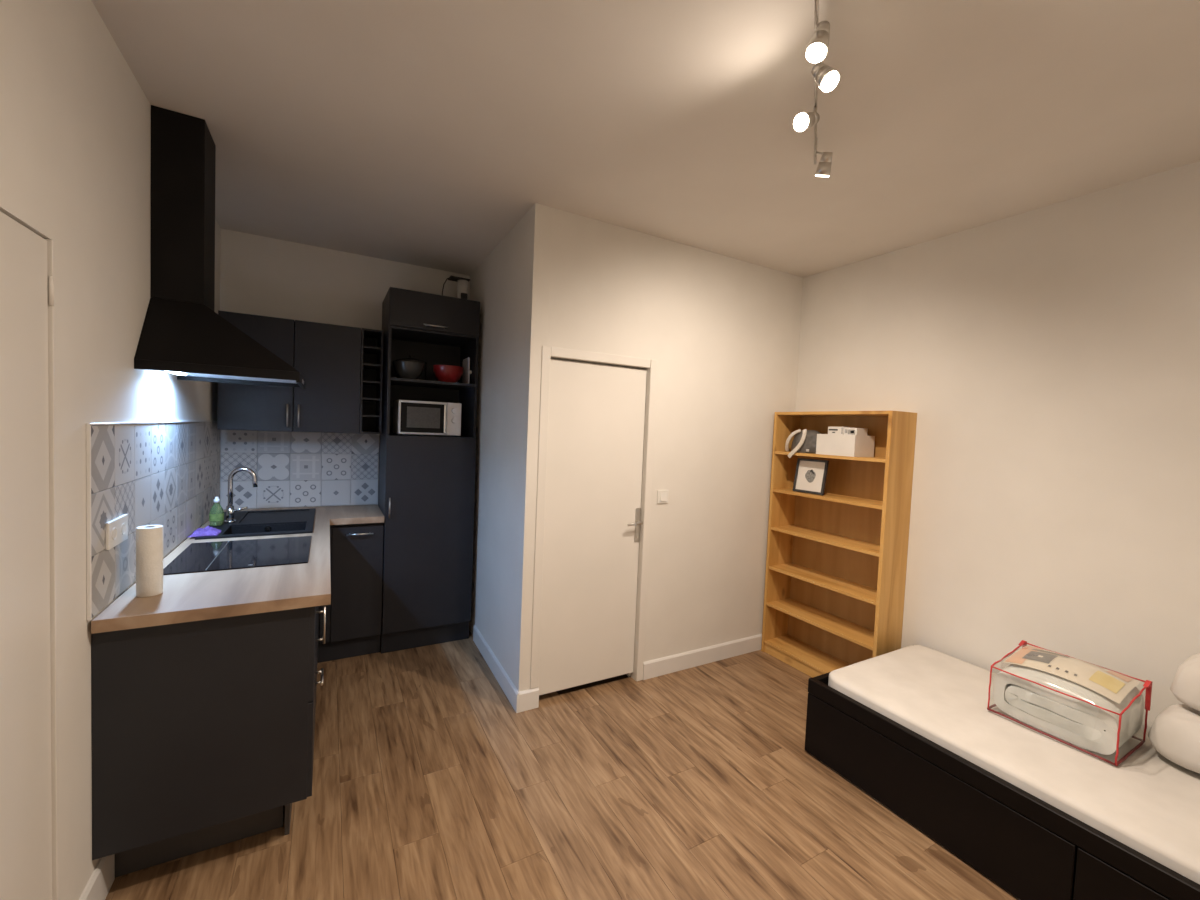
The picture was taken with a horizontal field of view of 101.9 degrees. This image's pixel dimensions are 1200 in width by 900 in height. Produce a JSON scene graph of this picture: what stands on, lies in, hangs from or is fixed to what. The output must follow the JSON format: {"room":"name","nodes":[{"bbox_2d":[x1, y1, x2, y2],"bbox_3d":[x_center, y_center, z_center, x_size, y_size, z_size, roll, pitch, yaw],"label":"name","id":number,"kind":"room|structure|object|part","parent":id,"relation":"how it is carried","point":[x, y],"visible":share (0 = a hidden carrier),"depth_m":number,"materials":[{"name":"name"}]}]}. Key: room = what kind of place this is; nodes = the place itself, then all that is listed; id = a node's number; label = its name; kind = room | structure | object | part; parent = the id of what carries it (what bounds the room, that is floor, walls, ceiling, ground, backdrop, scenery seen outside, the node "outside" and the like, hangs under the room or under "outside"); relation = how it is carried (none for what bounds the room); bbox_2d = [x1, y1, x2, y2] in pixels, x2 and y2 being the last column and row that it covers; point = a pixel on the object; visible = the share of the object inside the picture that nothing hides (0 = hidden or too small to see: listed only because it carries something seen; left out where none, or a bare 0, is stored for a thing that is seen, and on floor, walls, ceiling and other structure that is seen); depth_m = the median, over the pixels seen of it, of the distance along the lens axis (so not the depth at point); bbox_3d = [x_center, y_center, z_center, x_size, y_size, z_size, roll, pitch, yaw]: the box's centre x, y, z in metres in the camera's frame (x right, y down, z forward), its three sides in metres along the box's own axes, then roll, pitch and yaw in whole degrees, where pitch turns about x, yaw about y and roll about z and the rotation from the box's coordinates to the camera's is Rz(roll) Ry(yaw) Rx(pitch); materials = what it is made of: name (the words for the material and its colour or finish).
{"room":"studio apartment","nodes":[
{"label":"studio apartment","id":0,"kind":"room"},
{"bbox_2d":[0,0,220,899],"bbox_3d":[-1.219,0.123,0.773,0.108,2.859,5.920,1,3,-29],"label":"wall","id":1,"kind":"structure","parent":0,"point":[75,118],"depth_m":1.50,"materials":[{"name":"paint"}]},
{"bbox_2d":[0,211,58,899],"bbox_3d":[-1.288,0.507,0.937,0.053,2.070,0.862,1,3,-29],"label":"door","id":2,"kind":"structure","parent":1,"relation":"in","point":[28,608],"depth_m":1.20,"materials":[{"name":"white paint"}]},
{"bbox_3d":[-1.497,0.483,1.308,0.050,2.070,0.008,1,3,-29],"label":"frame","id":3,"kind":"part","parent":2,"relation":"part of","materials":[{"name":"white paint"}]},
{"bbox_2d":[86,423,91,620],"bbox_3d":[-1.563,0.222,1.489,0.010,0.608,0.006,1,3,-29],"label":"trim","id":4,"kind":"structure","parent":1,"relation":"attached to","point":[88,425],"depth_m":1.49,"materials":[{"name":"white plastic"}]},
{"bbox_2d":[79,854,114,899],"bbox_3d":[-1.607,1.433,1.534,0.014,0.144,0.360,1,3,-29],"label":"baseboard","id":5,"kind":"structure","parent":1,"relation":"attached to","point":[101,880],"depth_m":1.60,"materials":[{"name":"white wood"}]},
{"bbox_2d":[105,514,127,549],"bbox_3d":[-1.655,0.279,1.669,0.012,0.091,0.173,1,3,-29],"label":"wall socket","id":6,"kind":"object","parent":1,"relation":"attached to","point":[116,530],"visible":1,"depth_m":1.65,"materials":[{"name":"white plastic"}]},
{"bbox_2d":[112,528,116,539],"bbox_3d":[-1.629,0.281,1.635,0.001,0.042,0.042,1,3,-29],"label":"outlet","id":7,"kind":"object","parent":6,"relation":"attached to","point":[114,530],"depth_m":1.64,"materials":[{"name":"white plastic"}]},
{"bbox_2d":[121,523,125,534],"bbox_3d":[-1.671,0.277,1.709,0.001,0.042,0.042,1,3,-29],"label":"outlet","id":8,"kind":"object","parent":6,"relation":"attached to","point":[123,525],"depth_m":1.71,"materials":[{"name":"white plastic"}]},
{"bbox_2d":[91,420,216,424],"bbox_3d":[-2.054,-0.138,2.377,0.010,0.007,2.058,1,3,-29],"label":"trim","id":9,"kind":"structure","parent":1,"relation":"attached to","point":[111,423],"depth_m":1.91,"materials":[{"name":"silver metal"}]},
{"bbox_2d":[134,105,304,389],"bbox_3d":[-1.643,-0.848,2.201,0.532,1.076,0.610,1,3,-29],"label":"hood","id":10,"kind":"object","parent":1,"relation":"attached to","point":[182,335],"visible":1,"depth_m":2.01,"materials":[{"name":"black paint"}]},
{"bbox_3d":[-1.853,-0.347,2.117,0.094,0.010,0.578,1,3,-29],"label":"lamp panel","id":11,"kind":"part","parent":10,"relation":"part of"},
{"bbox_2d":[220,229,469,635],"bbox_3d":[-1.831,-0.031,3.755,1.748,2.859,0.108,1,3,-29],"label":"wall","id":12,"kind":"structure","parent":0,"point":[260,275],"depth_m":3.50,"materials":[{"name":"paint"}]},
{"bbox_2d":[217,310,294,431],"bbox_3d":[-2.252,-0.496,3.221,0.394,0.730,0.371,1,3,-29],"label":"upper cabinet","id":13,"kind":"object","parent":12,"relation":"attached to","point":[240,406],"visible":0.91,"depth_m":3.10,"materials":[{"name":"grey wood"}]},
{"bbox_3d":[-2.033,-0.225,3.167,0.010,0.150,0.033,1,3,-29],"label":"handle","id":14,"kind":"part","parent":13,"relation":"part of","materials":[{"name":"silver metal"}]},
{"bbox_2d":[293,320,360,433],"bbox_3d":[-1.906,-0.491,3.415,0.390,0.730,0.371,1,3,-29],"label":"upper cabinet","id":15,"kind":"object","parent":12,"relation":"attached to","point":[327,357],"visible":0.97,"depth_m":3.28,"materials":[{"name":"grey wood"}]},
{"bbox_3d":[-1.979,-0.224,3.198,0.010,0.150,0.033,1,3,-29],"label":"handle","id":16,"kind":"part","parent":15,"relation":"part of","materials":[{"name":"silver metal"}]},
{"bbox_2d":[359,328,382,433],"bbox_3d":[-1.682,-0.488,3.559,0.138,0.730,0.338,1,3,-29],"label":"rack","id":17,"kind":"object","parent":12,"relation":"attached to","point":[371,371],"visible":0.91,"depth_m":3.61,"materials":[{"name":"black wood"}]},
{"bbox_3d":[-1.736,-0.488,3.529,0.012,0.730,0.338,1,3,-29],"label":"panel","id":18,"kind":"part","parent":17,"relation":"part of","materials":[{"name":"black wood"}]},
{"bbox_3d":[-1.762,-0.497,3.702,0.112,0.730,0.008,1,3,-29],"label":"panel","id":19,"kind":"part","parent":17,"relation":"part of","materials":[{"name":"black wood"}]},
{"bbox_2d":[362,431,378,433],"bbox_3d":[-1.695,-0.129,3.572,0.112,0.012,0.324,1,3,-29],"label":"shelf","id":20,"kind":"object","parent":17,"relation":"attached to","point":[363,432],"depth_m":3.44,"materials":[{"name":"black wood"}]},
{"bbox_2d":[362,398,379,401],"bbox_3d":[-1.685,-0.368,3.562,0.112,0.012,0.324,1,3,-29],"label":"shelf","id":21,"kind":"object","parent":17,"relation":"attached to","point":[363,399],"depth_m":3.48,"materials":[{"name":"black wood"}]},
{"bbox_2d":[362,415,379,416],"bbox_3d":[-1.690,-0.248,3.567,0.112,0.012,0.324,1,3,-29],"label":"shelf","id":22,"kind":"object","parent":17,"relation":"attached to","point":[362,415],"depth_m":3.43,"materials":[{"name":"black wood"}]},
{"bbox_2d":[363,380,379,385],"bbox_3d":[-1.680,-0.487,3.557,0.112,0.012,0.324,1,3,-29],"label":"shelf","id":23,"kind":"object","parent":17,"relation":"attached to","point":[365,382],"depth_m":3.50,"materials":[{"name":"black wood"}]},
{"bbox_2d":[363,346,380,353],"bbox_3d":[-1.670,-0.726,3.546,0.112,0.012,0.324,1,3,-29],"label":"shelf","id":24,"kind":"object","parent":17,"relation":"attached to","point":[366,349],"depth_m":3.50,"materials":[{"name":"black wood"}]},
{"bbox_2d":[363,363,380,369],"bbox_3d":[-1.675,-0.607,3.551,0.112,0.012,0.324,1,3,-29],"label":"shelf","id":25,"kind":"object","parent":17,"relation":"attached to","point":[366,366],"depth_m":3.48,"materials":[{"name":"black wood"}]},
{"bbox_2d":[364,328,380,338],"bbox_3d":[-1.665,-0.846,3.541,0.112,0.012,0.324,1,3,-29],"label":"shelf","id":26,"kind":"object","parent":17,"relation":"attached to","point":[368,333],"depth_m":3.51,"materials":[{"name":"black wood"}]},
{"bbox_3d":[-1.627,-0.487,3.590,0.012,0.730,0.338,1,3,-29],"label":"panel","id":27,"kind":"part","parent":17,"relation":"part of","materials":[{"name":"black wood"}]},
{"bbox_2d":[469,203,551,712],"bbox_3d":[-0.732,0.029,3.427,0.114,2.859,1.560,1,3,-28],"label":"wall","id":28,"kind":"structure","parent":0,"point":[511,285],"depth_m":3.00,"materials":[{"name":"paint"}]},
{"bbox_2d":[105,631,1076,899],"bbox_3d":[0.422,1.609,1.788,3.807,0.060,5.720,1,3,-29],"label":"floor","id":29,"kind":"structure","parent":0,"point":[701,782],"depth_m":2.12,"materials":[{"name":"brown wood"}]},
{"bbox_2d":[91,606,325,877],"bbox_3d":[-1.437,1.028,1.889,0.642,0.937,0.425,1,3,-29],"label":"base cabinet","id":30,"kind":"object","parent":29,"relation":"on","point":[203,731],"visible":0.88,"depth_m":1.69,"materials":[{"name":"grey wood"}]},
{"bbox_3d":[-1.201,1.124,2.026,0.020,0.365,0.422,1,3,-29],"label":"drawer","id":31,"kind":"part","parent":30,"relation":"part of","materials":[{"name":"black wood"}]},
{"bbox_3d":[-1.186,0.752,2.010,0.020,0.369,0.422,1,3,-29],"label":"door","id":32,"kind":"part","parent":30,"relation":"part of","materials":[{"name":"black wood"}]},
{"bbox_3d":[-1.214,0.982,2.106,0.032,0.011,0.140,1,3,-29],"label":"handle","id":33,"kind":"part","parent":30,"relation":"part of","materials":[{"name":"silver metal"}]},
{"bbox_3d":[-1.202,0.756,2.098,0.036,0.162,0.011,1,3,-29],"label":"handle","id":34,"kind":"part","parent":30,"relation":"part of","materials":[{"name":"silver metal"}]},
{"bbox_2d":[315,606,318,711],"bbox_3d":[-1.949,0.969,2.768,0.606,0.937,1.609,1,3,-29],"label":"base cabinet","id":35,"kind":"object","parent":29,"relation":"on","point":[317,617],"visible":0.09,"depth_m":2.50,"materials":[{"name":"black wood"}]},
{"bbox_2d":[91,505,383,633],"bbox_3d":[-1.649,0.495,2.642,0.974,0.040,2.066,1,3,-29],"label":"countertop","id":36,"kind":"structure","parent":35,"relation":"on","point":[187,597],"depth_m":1.83,"materials":[{"name":"brown wood"}]},
{"bbox_2d":[136,525,162,596],"bbox_3d":[-1.605,0.394,1.736,0.072,0.243,0.072,1,3,-29],"label":"paper towel roll","id":37,"kind":"object","parent":36,"relation":"on","point":[149,538],"visible":1,"depth_m":1.71,"materials":[{"name":"paper"}]},
{"bbox_2d":[163,536,311,574],"bbox_3d":[-1.671,0.485,2.304,0.515,0.006,0.557,1,3,-29],"label":"cooktop","id":38,"kind":"object","parent":36,"relation":"in","point":[237,554],"visible":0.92,"depth_m":2.25,"materials":[{"name":"black glass"}]},
{"bbox_2d":[225,467,257,522],"bbox_3d":[-2.144,0.266,2.913,0.164,0.332,0.054,1,3,-22],"label":"tap","id":39,"kind":"object","parent":36,"relation":"on","point":[230,510],"visible":1,"depth_m":2.89,"materials":[{"name":"silver metal"}]},
{"bbox_3d":[-2.154,0.354,2.921,0.070,0.030,0.016,1,3,-28],"label":"lever","id":40,"kind":"part","parent":39,"relation":"part of","materials":[{"name":"silver metal"}]},
{"bbox_3d":[-2.136,0.222,2.914,0.149,0.242,0.030,1,3,-21],"label":"spout","id":41,"kind":"part","parent":39,"relation":"part of","materials":[{"name":"silver metal"}]},
{"bbox_2d":[195,508,315,539],"bbox_3d":[-2.056,0.524,2.986,0.522,0.181,0.803,1,3,-29],"label":"sink","id":42,"kind":"object","parent":36,"relation":"in","point":[287,521],"visible":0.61,"depth_m":2.96,"materials":[{"name":"black"}]},
{"bbox_2d":[188,525,220,536],"bbox_3d":[-2.102,0.427,2.596,0.128,0.042,0.134,1,3,-29],"label":"cleaning cloth","id":43,"kind":"object","parent":42,"relation":"on","point":[207,531],"visible":1,"depth_m":2.57,"materials":[{"name":"purple fabric"}]},
{"bbox_2d":[209,497,223,525],"bbox_3d":[-2.206,0.351,2.803,0.069,0.166,0.051,1,3,-29],"label":"detergent bottle","id":44,"kind":"object","parent":42,"relation":"on","point":[216,515],"visible":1,"depth_m":2.79,"materials":[{"name":"green plastic"}]},
{"bbox_3d":[-1.920,0.542,2.813,0.388,0.171,0.278,1,3,-29],"label":"bowl","id":45,"kind":"part","parent":42,"relation":"part of","materials":[{"name":"black"}]},
{"bbox_3d":[-1.697,0.877,2.920,0.020,0.739,0.536,1,3,-29],"label":"door","id":46,"kind":"part","parent":35,"relation":"part of","materials":[{"name":"black wood"}]},
{"bbox_2d":[318,522,383,662],"bbox_3d":[-1.787,0.945,3.478,0.384,0.937,0.537,1,3,-29],"label":"base cabinet","id":47,"kind":"object","parent":29,"relation":"on","point":[354,613],"visible":0.85,"depth_m":3.29,"materials":[{"name":"grey wood"}]},
{"bbox_3d":[-1.641,0.895,3.296,0.309,0.765,0.019,1,3,-29],"label":"door","id":48,"kind":"part","parent":47,"relation":"part of","materials":[{"name":"black wood"}]},
{"bbox_3d":[-1.608,0.562,3.263,0.161,0.010,0.033,1,3,-29],"label":"handle","id":49,"kind":"part","parent":47,"relation":"part of","materials":[{"name":"silver metal"}]},
{"bbox_2d":[378,287,479,652],"bbox_3d":[-1.312,0.158,3.681,0.612,2.529,0.560,1,3,-29],"label":"tall cabinet","id":50,"kind":"object","parent":29,"relation":"on","point":[426,483],"visible":0.98,"depth_m":3.50,"materials":[{"name":"grey wood"}]},
{"bbox_3d":[-1.581,0.075,3.556,0.018,2.374,0.507,1,3,-29],"label":"panel","id":51,"kind":"part","parent":50,"relation":"part of","materials":[{"name":"black wood"}]},
{"bbox_2d":[392,361,424,378],"bbox_3d":[-1.379,-0.564,3.507,0.216,0.125,0.216,1,3,-29],"label":"bowl","id":52,"kind":"object","parent":50,"relation":"on","point":[403,369],"visible":0.8,"depth_m":3.43,"materials":[{"name":"grey ceramic"}]},
{"bbox_2d":[396,355,426,379],"bbox_3d":[-1.445,-0.619,3.730,0.226,0.210,0.226,1,3,-29],"label":"casserole","id":53,"kind":"object","parent":50,"relation":"on","point":[423,376],"visible":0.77,"depth_m":3.68,"materials":[{"name":"black metal"}]},
{"bbox_3d":[-1.442,-0.697,3.726,0.226,0.054,0.226,1,3,-29],"label":"lid","id":54,"kind":"part","parent":53,"relation":"part of","materials":[{"name":"black metal"}]},
{"bbox_3d":[-1.443,0.065,3.917,0.575,2.336,0.008,1,3,-29],"label":"panel","id":55,"kind":"part","parent":50,"relation":"part of","materials":[{"name":"black wood"}]},
{"bbox_2d":[393,400,461,436],"bbox_3d":[-1.288,-0.232,3.624,0.431,0.248,0.363,1,3,-29],"label":"microwave","id":56,"kind":"object","parent":50,"relation":"on","point":[413,417],"visible":0.98,"depth_m":3.48,"materials":[{"name":"silver metal"}]},
{"bbox_3d":[-1.264,-0.229,3.470,0.322,0.238,0.016,1,3,-29],"label":"door","id":57,"kind":"part","parent":56,"relation":"part of","materials":[{"name":"silver metal"}]},
{"bbox_3d":[-1.255,-0.228,3.464,0.304,0.208,0.003,1,3,-29],"label":"door glass","id":58,"kind":"part","parent":56,"relation":"part of","materials":[{"name":"black glass"}]},
{"bbox_3d":[-1.123,-0.225,3.522,0.015,0.204,0.025,1,3,-29],"label":"handle","id":59,"kind":"part","parent":56,"relation":"part of","materials":[{"name":"silver metal"}]},
{"bbox_3d":[-1.074,-0.226,3.576,0.105,0.238,0.016,1,3,-29],"label":"control panel","id":60,"kind":"part","parent":56,"relation":"part of","materials":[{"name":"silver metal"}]},
{"bbox_3d":[-1.214,0.594,3.492,0.610,1.376,0.019,1,3,-29],"label":"door","id":61,"kind":"part","parent":50,"relation":"part of","materials":[{"name":"black wood"}]},
{"bbox_2d":[389,434,471,437],"bbox_3d":[-1.312,-0.101,3.689,0.575,0.018,0.497,1,3,-29],"label":"shelf","id":62,"kind":"object","parent":50,"relation":"attached to","point":[390,435],"depth_m":3.51,"materials":[{"name":"black wood"}]},
{"bbox_2d":[390,377,474,389],"bbox_3d":[-1.296,-0.496,3.672,0.575,0.018,0.497,1,3,-29],"label":"shelf","id":63,"kind":"object","parent":50,"relation":"attached to","point":[397,383],"depth_m":3.63,"materials":[{"name":"black wood"}]},
{"bbox_2d":[391,326,475,346],"bbox_3d":[-1.281,-0.847,3.656,0.575,0.018,0.497,1,3,-29],"label":"shelf","id":64,"kind":"object","parent":50,"relation":"attached to","point":[429,336],"depth_m":3.58,"materials":[{"name":"black wood"}]},
{"bbox_3d":[-1.150,-0.964,3.425,0.610,0.252,0.019,1,3,-29],"label":"flap door","id":65,"kind":"part","parent":50,"relation":"part of","materials":[{"name":"black wood"}]},
{"bbox_3d":[-1.148,-0.865,3.403,0.162,0.010,0.033,1,3,-29],"label":"handle","id":66,"kind":"part","parent":50,"relation":"part of","materials":[{"name":"silver metal"}]},
{"bbox_2d":[433,365,463,382],"bbox_3d":[-1.144,-0.563,3.672,0.223,0.128,0.223,1,3,-29],"label":"bowl","id":67,"kind":"object","parent":50,"relation":"on","point":[444,373],"visible":0.81,"depth_m":3.60,"materials":[{"name":"red ceramic"}]},
{"bbox_2d":[442,276,469,299],"bbox_3d":[-1.115,-1.213,3.740,0.212,0.218,0.114,1,3,-29],"label":"kettle","id":68,"kind":"object","parent":50,"relation":"on","point":[462,283],"visible":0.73,"depth_m":3.74,"materials":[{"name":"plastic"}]},
{"bbox_2d":[462,357,471,383],"bbox_3d":[-1.024,-0.600,3.748,0.026,0.204,0.200,1,3,-29],"label":"chopping board","id":69,"kind":"object","parent":50,"relation":"on","point":[466,362],"visible":0.91,"depth_m":3.71,"materials":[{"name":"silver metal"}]},
{"bbox_3d":[-1.062,0.084,3.846,0.018,2.374,0.507,1,3,-29],"label":"panel","id":70,"kind":"part","parent":50,"relation":"part of","materials":[{"name":"black wood"}]},
{"bbox_2d":[761,411,916,676],"bbox_3d":[1.590,0.650,3.353,0.264,1.814,0.869,1,3,-29],"label":"bookcase","id":71,"kind":"object","parent":29,"relation":"on","point":[836,560],"visible":0.87,"depth_m":3.37,"materials":[{"name":"brown wood"}]},
{"bbox_3d":[1.384,0.625,3.722,0.264,1.814,0.022,1,3,-29],"label":"panel","id":72,"kind":"part","parent":71,"relation":"part of","materials":[{"name":"brown wood"}]},
{"bbox_2d":[785,429,820,457],"bbox_3d":[1.476,-0.044,3.507,0.223,0.214,0.267,1,3,-29],"label":"pouch","id":73,"kind":"object","parent":71,"relation":"on","point":[804,441],"visible":0.84,"depth_m":3.45,"materials":[{"name":"grey fabric"}]},
{"bbox_3d":[1.555,1.476,3.388,0.255,0.020,0.825,1,3,-29],"label":"shelf","id":74,"kind":"part","parent":71,"relation":"part of","materials":[{"name":"brown wood"}]},
{"bbox_2d":[793,458,828,494],"bbox_3d":[1.485,0.184,3.438,0.056,0.242,0.236,1,3,-32],"label":"picture frame","id":75,"kind":"object","parent":71,"relation":"on","point":[810,474],"visible":1,"depth_m":3.43,"materials":[{"name":"black wood"}]},
{"bbox_2d":[805,470,815,482],"bbox_3d":[1.484,0.183,3.437,0.015,0.094,0.082,1,3,-29],"label":"print","id":76,"kind":"object","parent":75,"relation":"attached to","point":[810,475],"depth_m":3.43,"materials":[{"name":"grey paper"}]},
{"bbox_3d":[1.567,1.186,3.375,0.255,0.020,0.825,1,3,-29],"label":"shelf","id":77,"kind":"part","parent":71,"relation":"part of","materials":[{"name":"brown wood"}]},
{"bbox_3d":[1.578,0.907,3.363,0.255,0.020,0.825,1,3,-29],"label":"shelf","id":78,"kind":"part","parent":71,"relation":"part of","materials":[{"name":"brown wood"}]},
{"bbox_3d":[1.590,0.612,3.350,0.255,0.020,0.825,1,3,-29],"label":"shelf","id":79,"kind":"part","parent":71,"relation":"part of","materials":[{"name":"brown wood"}]},
{"bbox_3d":[1.602,0.326,3.338,0.255,0.020,0.825,1,3,-29],"label":"shelf","id":80,"kind":"part","parent":71,"relation":"part of","materials":[{"name":"brown wood"}]},
{"bbox_3d":[1.614,0.044,3.326,0.255,0.020,0.825,1,3,-29],"label":"shelf","id":81,"kind":"part","parent":71,"relation":"part of","materials":[{"name":"brown wood"}]},
{"bbox_3d":[1.627,-0.246,3.314,0.264,0.020,0.825,1,3,-29],"label":"panel","id":82,"kind":"part","parent":71,"relation":"part of","materials":[{"name":"brown wood"}]},
{"bbox_2d":[816,434,874,456],"bbox_3d":[1.636,-0.032,3.256,0.208,0.138,0.277,1,3,-29],"label":"storage box","id":83,"kind":"object","parent":71,"relation":"on","point":[826,444],"visible":0.99,"depth_m":3.16,"materials":[{"name":"white cardboard"}]},
{"bbox_2d":[828,427,853,434],"bbox_3d":[1.613,-0.062,3.269,0.116,0.185,0.115,1,3,-29],"label":"box","id":84,"kind":"object","parent":83,"relation":"in","point":[831,430],"visible":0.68,"depth_m":3.23,"materials":[{"name":"white cardboard"}]},
{"bbox_2d":[844,428,867,435],"bbox_3d":[1.665,-0.053,3.177,0.116,0.179,0.088,1,3,-29],"label":"box","id":85,"kind":"object","parent":83,"relation":"in","point":[847,431],"visible":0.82,"depth_m":3.14,"materials":[{"name":"white cardboard"}]},
{"bbox_2d":[845,429,854,433],"bbox_3d":[1.615,-0.117,3.149,0.001,0.032,0.070,1,3,-29],"label":"print","id":86,"kind":"object","parent":85,"relation":"attached to","point":[847,431],"depth_m":3.15},
{"bbox_3d":[1.796,0.674,2.983,0.264,1.814,0.022,1,3,-29],"label":"panel","id":87,"kind":"part","parent":71,"relation":"part of","materials":[{"name":"brown wood"}]},
{"bbox_2d":[805,672,1199,899],"bbox_3d":[2.002,1.443,1.863,0.974,0.385,2.082,1,3,-29],"label":"bed","id":88,"kind":"object","parent":29,"relation":"on","point":[1025,844],"visible":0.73,"depth_m":1.86,"materials":[{"name":"black wood"}]},
{"bbox_3d":[1.506,1.384,2.758,0.968,0.384,0.028,1,3,-29],"label":"panel","id":89,"kind":"part","parent":88,"relation":"part of","materials":[{"name":"black wood"}]},
{"bbox_3d":[1.334,1.442,2.087,0.022,0.304,1.039,1,3,-29],"label":"drawer","id":90,"kind":"part","parent":88,"relation":"part of","materials":[{"name":"black wood"}]},
{"bbox_2d":[828,645,1199,883],"bbox_3d":[2.017,1.274,1.860,0.891,0.138,2.014,1,3,-29],"label":"mattress","id":91,"kind":"object","parent":88,"relation":"on","point":[1149,803],"visible":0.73,"depth_m":1.90,"materials":[{"name":"white fabric"}]},
{"bbox_2d":[993,663,1143,754],"bbox_3d":[2.002,1.058,2.098,0.305,0.252,0.400,1,3,-29],"label":"quilt","id":92,"kind":"object","parent":91,"relation":"on","point":[1082,724],"visible":0.84,"depth_m":1.99,"materials":[{"name":"white fabric"}]},
{"bbox_2d":[987,640,1151,765],"bbox_3d":[2.005,1.051,2.099,0.341,0.279,0.424,1,3,-29],"label":"bag","id":93,"kind":"object","parent":91,"relation":"on","point":[1114,685],"visible":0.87,"depth_m":2.03,"materials":[{"name":"clear plastic"}]},
{"bbox_2d":[1148,704,1199,773],"bbox_3d":[2.427,1.117,1.710,0.356,0.215,0.650,1,3,-29],"label":"pillow","id":94,"kind":"object","parent":91,"relation":"on","point":[1175,733],"visible":0.94,"depth_m":1.84,"materials":[{"name":"white fabric"}]},
{"bbox_2d":[1170,653,1199,710],"bbox_3d":[2.492,0.904,1.687,0.280,0.230,0.660,1,3,-29],"label":"pillow","id":95,"kind":"object","parent":94,"relation":"on","point":[1185,686],"visible":1,"depth_m":1.87,"materials":[{"name":"white fabric"}]},
{"bbox_3d":[1.841,1.502,1.179,0.022,0.304,1.034,1,3,-29],"label":"drawer","id":96,"kind":"part","parent":88,"relation":"part of","materials":[{"name":"black wood"}]},
{"bbox_2d":[92,0,1199,277],"bbox_3d":[0.542,-1.315,1.661,4.007,0.080,5.920,1,3,-29],"label":"ceiling","id":97,"kind":"structure","parent":0,"point":[414,132],"depth_m":1.86,"materials":[{"name":"paint"}]},
{"bbox_2d":[793,0,839,176],"bbox_3d":[0.674,-1.178,1.519,0.135,0.168,1.206,3,3,23],"label":"ceiling spotlight","id":98,"kind":"object","parent":97,"relation":"attached to","point":[826,77],"visible":1,"depth_m":1.48,"materials":[{"name":"silver metal"}]},
{"bbox_2d":[547,207,802,680],"bbox_3d":[0.564,0.086,3.334,2.093,2.859,0.100,1,3,-29],"label":"wall","id":99,"kind":"structure","parent":0,"point":[722,332],"depth_m":3.32,"materials":[{"name":"paint"}]},
{"bbox_2d":[519,687,538,711],"bbox_3d":[-0.412,1.442,2.813,0.121,0.114,0.014,1,3,-29],"label":"baseboard","id":100,"kind":"structure","parent":99,"relation":"attached to","point":[528,699],"depth_m":2.81,"materials":[{"name":"white wood"}]},
{"bbox_2d":[530,346,656,694],"bbox_3d":[-0.040,0.460,3.000,0.788,2.089,0.128,1,3,-29],"label":"door","id":101,"kind":"structure","parent":99,"relation":"in","point":[592,415],"depth_m":2.98,"materials":[{"name":"white paint"}]},
{"bbox_3d":[0.217,0.468,3.102,0.115,0.021,0.056,1,3,-29],"label":"handle","id":102,"kind":"part","parent":101,"relation":"part of","materials":[{"name":"silver metal"}]},
{"bbox_3d":[0.244,0.485,3.152,0.038,0.222,0.007,1,3,-29],"label":"handle plate","id":103,"kind":"part","parent":101,"relation":"part of","materials":[{"name":"silver metal"}]},
{"bbox_2d":[657,490,668,503],"bbox_3d":[0.415,0.308,3.198,0.090,0.088,0.016,1,3,-29],"label":"light switch","id":104,"kind":"object","parent":99,"relation":"attached to","point":[662,495],"visible":1,"depth_m":3.19,"materials":[{"name":"white plastic"}]},
{"bbox_2d":[643,634,761,679],"bbox_3d":[0.866,1.464,3.528,1.335,0.114,0.014,1,3,-29],"label":"baseboard","id":105,"kind":"structure","parent":99,"relation":"attached to","point":[681,661],"depth_m":3.43,"materials":[{"name":"white wood"}]},
{"bbox_2d":[795,161,1199,731],"bbox_3d":[2.562,0.226,2.006,0.100,2.859,4.376,1,3,-29],"label":"wall","id":106,"kind":"structure","parent":0,"point":[1046,359],"depth_m":2.46,"materials":[{"name":"paint"}]}
]}

